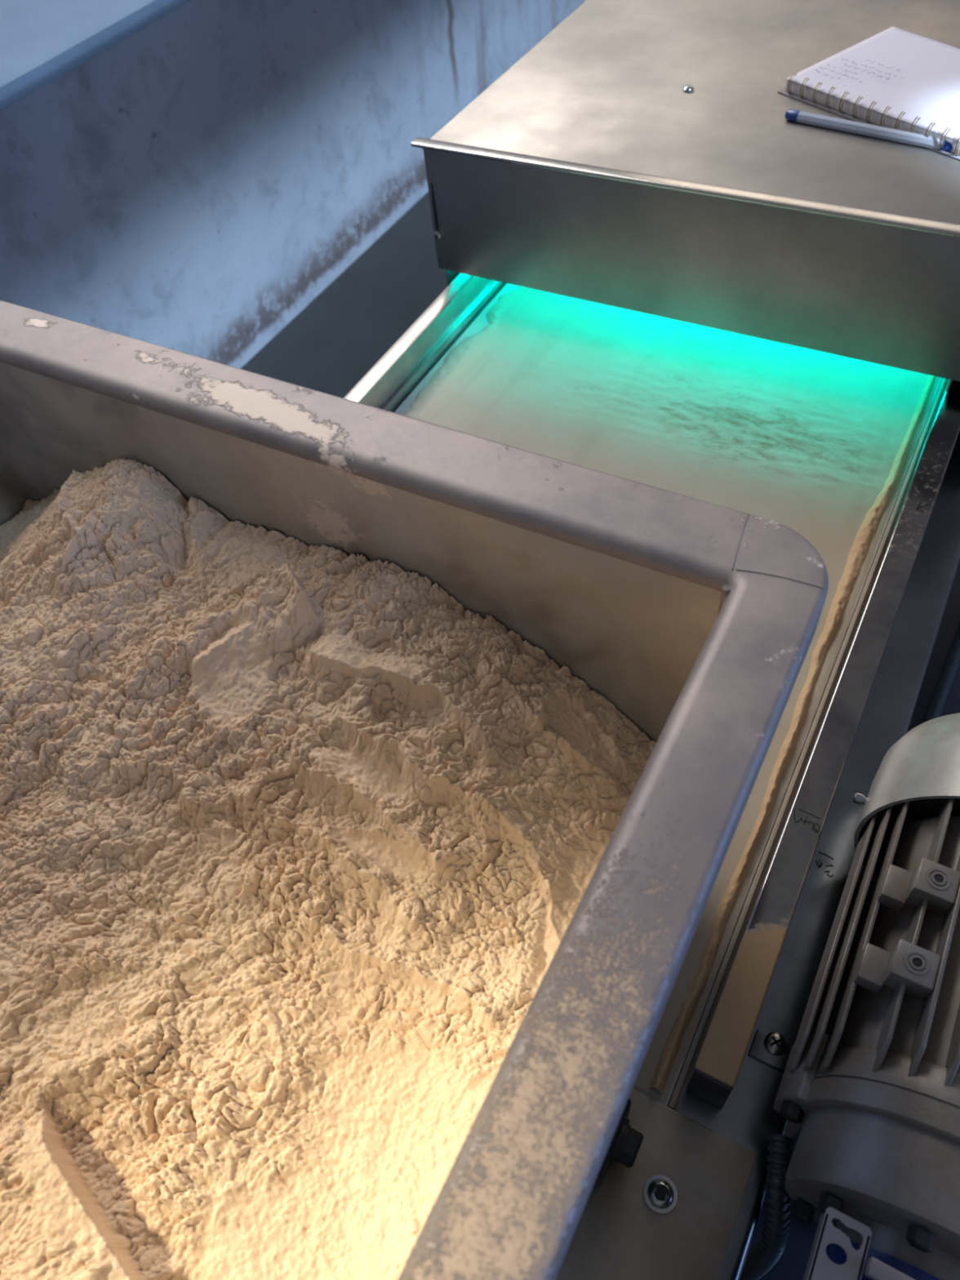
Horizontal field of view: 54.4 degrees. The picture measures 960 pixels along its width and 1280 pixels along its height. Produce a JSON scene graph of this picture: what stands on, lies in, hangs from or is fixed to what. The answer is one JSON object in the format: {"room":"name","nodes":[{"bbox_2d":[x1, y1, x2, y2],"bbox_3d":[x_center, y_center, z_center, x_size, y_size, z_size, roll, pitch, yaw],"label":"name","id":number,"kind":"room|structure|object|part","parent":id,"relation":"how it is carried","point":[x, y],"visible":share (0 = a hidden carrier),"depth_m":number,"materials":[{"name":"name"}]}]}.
{"room":"industrial hall","nodes":[
{"label":"industrial hall","id":0,"kind":"room"},
{"bbox_2d":[0,0,586,368],"bbox_3d":[-0.719,-2.052,1.686,0.800,2.600,6.400,20,57,20],"label":"wall","id":1,"kind":"structure","parent":0,"point":[192,185],"depth_m":2.00,"materials":[{"name":"blue paint"}]},
{"bbox_2d":[0,0,191,111],"bbox_3d":[-0.429,-1.696,1.919,1.020,0.028,6.400,20,57,20],"label":"trim","id":2,"kind":"structure","parent":1,"relation":"attached to","point":[42,41],"depth_m":1.20,"materials":[{"name":"blue paint"}]},
{"bbox_2d":[240,191,447,398],"bbox_3d":[1.184,-0.568,2.017,4.100,0.060,6.400,20,57,20],"label":"floor","id":3,"kind":"structure","parent":0,"point":[328,347],"depth_m":2.33,"materials":[{"name":"concrete"}]},
{"bbox_2d":[343,273,959,1279],"bbox_3d":[0.222,0.012,1.098,0.505,0.826,1.920,20,57,20],"label":"conveyor","id":4,"kind":"object","parent":3,"relation":"on","point":[677,1192],"visible":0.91,"depth_m":0.50,"materials":[{"name":"metal"}]},
{"bbox_2d":[0,300,828,1279],"bbox_3d":[-0.209,0.119,0.408,0.546,0.194,0.529,20,57,20],"label":"hopper","id":5,"kind":"object","parent":4,"relation":"on","point":[697,620],"visible":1,"depth_m":0.40,"materials":[{"name":"metal"}]},
{"bbox_2d":[0,457,656,1279],"bbox_3d":[-0.203,0.116,0.412,0.470,0.106,0.435,20,57,20],"label":"heap","id":6,"kind":"object","parent":5,"relation":"in","point":[299,842],"visible":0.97,"depth_m":0.42,"materials":[{"name":"beige food"}]},
{"bbox_3d":[-0.024,-0.303,0.884,0.016,0.060,1.920,20,57,20],"label":"rail","id":7,"kind":"part","parent":4,"relation":"part of","materials":[{"name":"metal"}]},
{"bbox_3d":[-0.003,0.370,0.359,0.096,0.006,0.394,20,57,20],"label":"plate","id":8,"kind":"part","parent":4,"relation":"part of","materials":[{"name":"metal"}]},
{"bbox_2d":[401,285,941,1102],"bbox_3d":[0.157,-0.211,0.794,0.408,0.003,1.035,20,57,20],"label":"conveyor belt","id":9,"kind":"object","parent":4,"relation":"on","point":[806,441],"visible":0.24,"depth_m":0.77,"materials":[{"name":"white rubber"}]},
{"bbox_2d":[648,374,936,1093],"bbox_3d":[0.292,-0.096,0.687,0.016,0.007,0.882,20,57,20],"label":"ridge","id":10,"kind":"object","parent":9,"relation":"on","point":[857,554],"visible":0.84,"depth_m":0.57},
{"bbox_2d":[410,0,959,392],"bbox_3d":[0.398,-0.613,0.987,0.523,0.166,0.935,20,57,20],"label":"machine cover","id":11,"kind":"object","parent":4,"relation":"on","point":[642,156],"visible":1,"depth_m":0.75,"materials":[{"name":"metal"}]},
{"bbox_3d":[0.178,-0.696,1.076,0.002,0.158,0.929,20,57,20],"label":"panel","id":12,"kind":"part","parent":11,"relation":"part of","materials":[{"name":"metal"}]},
{"bbox_3d":[0.182,-0.293,0.729,0.511,0.110,0.002,20,57,20],"label":"panel","id":13,"kind":"part","parent":11,"relation":"part of","materials":[{"name":"metal"}]},
{"bbox_3d":[0.398,-0.661,0.924,0.510,0.002,0.928,20,57,20],"label":"panel","id":14,"kind":"part","parent":11,"relation":"part of","materials":[{"name":"metal"}]},
{"bbox_2d":[777,26,959,160],"bbox_3d":[0.355,-0.442,0.745,0.138,0.016,0.180,-33,56,-19],"label":"spiral notebook","id":15,"kind":"object","parent":11,"relation":"on","point":[895,77],"visible":1,"depth_m":0.75,"materials":[{"name":"paper"}]},
{"bbox_2d":[785,108,952,151],"bbox_3d":[0.301,-0.390,0.715,0.140,0.008,0.008,27,59,24],"label":"ballpoint pen","id":16,"kind":"object","parent":11,"relation":"on","point":[911,138],"visible":1,"depth_m":0.71,"materials":[{"name":"blue plastic"}]},
{"bbox_3d":[0.571,-0.560,0.906,0.002,0.122,0.928,20,57,20],"label":"panel","id":17,"kind":"part","parent":11,"relation":"part of","materials":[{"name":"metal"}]},
{"bbox_2d":[747,563,959,1279],"bbox_3d":[0.624,0.436,1.011,0.564,0.375,1.600,20,57,20],"label":"base tray","id":18,"kind":"object","parent":3,"relation":"on","point":[792,1264],"visible":0.02,"depth_m":1.06,"materials":[{"name":"grey metal"}]},
{"bbox_2d":[763,712,959,1279],"bbox_3d":[0.217,0.343,0.551,0.161,0.527,0.415,20,57,20],"label":"motor","id":19,"kind":"object","parent":18,"relation":"on","point":[868,1092],"depth_m":0.40,"materials":[{"name":"paint"}]},
{"bbox_2d":[739,1133,794,1279],"bbox_3d":[0.153,0.382,0.582,0.014,0.426,0.058,6,53,10],"label":"conduit","id":20,"kind":"object","parent":19,"relation":"attached to","point":[771,1245],"visible":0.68,"depth_m":0.43,"materials":[{"name":"plastic"}]},
{"bbox_3d":[0.124,0.249,0.340,0.017,0.002,0.076,20,57,20],"label":"bracket plate","id":21,"kind":"part","parent":19,"relation":"part of","materials":[{"name":"metal"}]},
{"bbox_3d":[0.163,0.264,0.325,0.150,0.018,0.076,20,57,20],"label":"perforated bracket","id":22,"kind":"part","parent":19,"relation":"part of","materials":[{"name":"silver metal"}]},
{"bbox_2d":[922,624,959,723],"bbox_3d":[0.513,0.102,1.035,0.067,0.015,0.802,20,57,20],"label":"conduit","id":23,"kind":"object","parent":18,"relation":"on","point":[937,702],"visible":0.19,"depth_m":1.07,"materials":[{"name":"plastic"}]}
]}

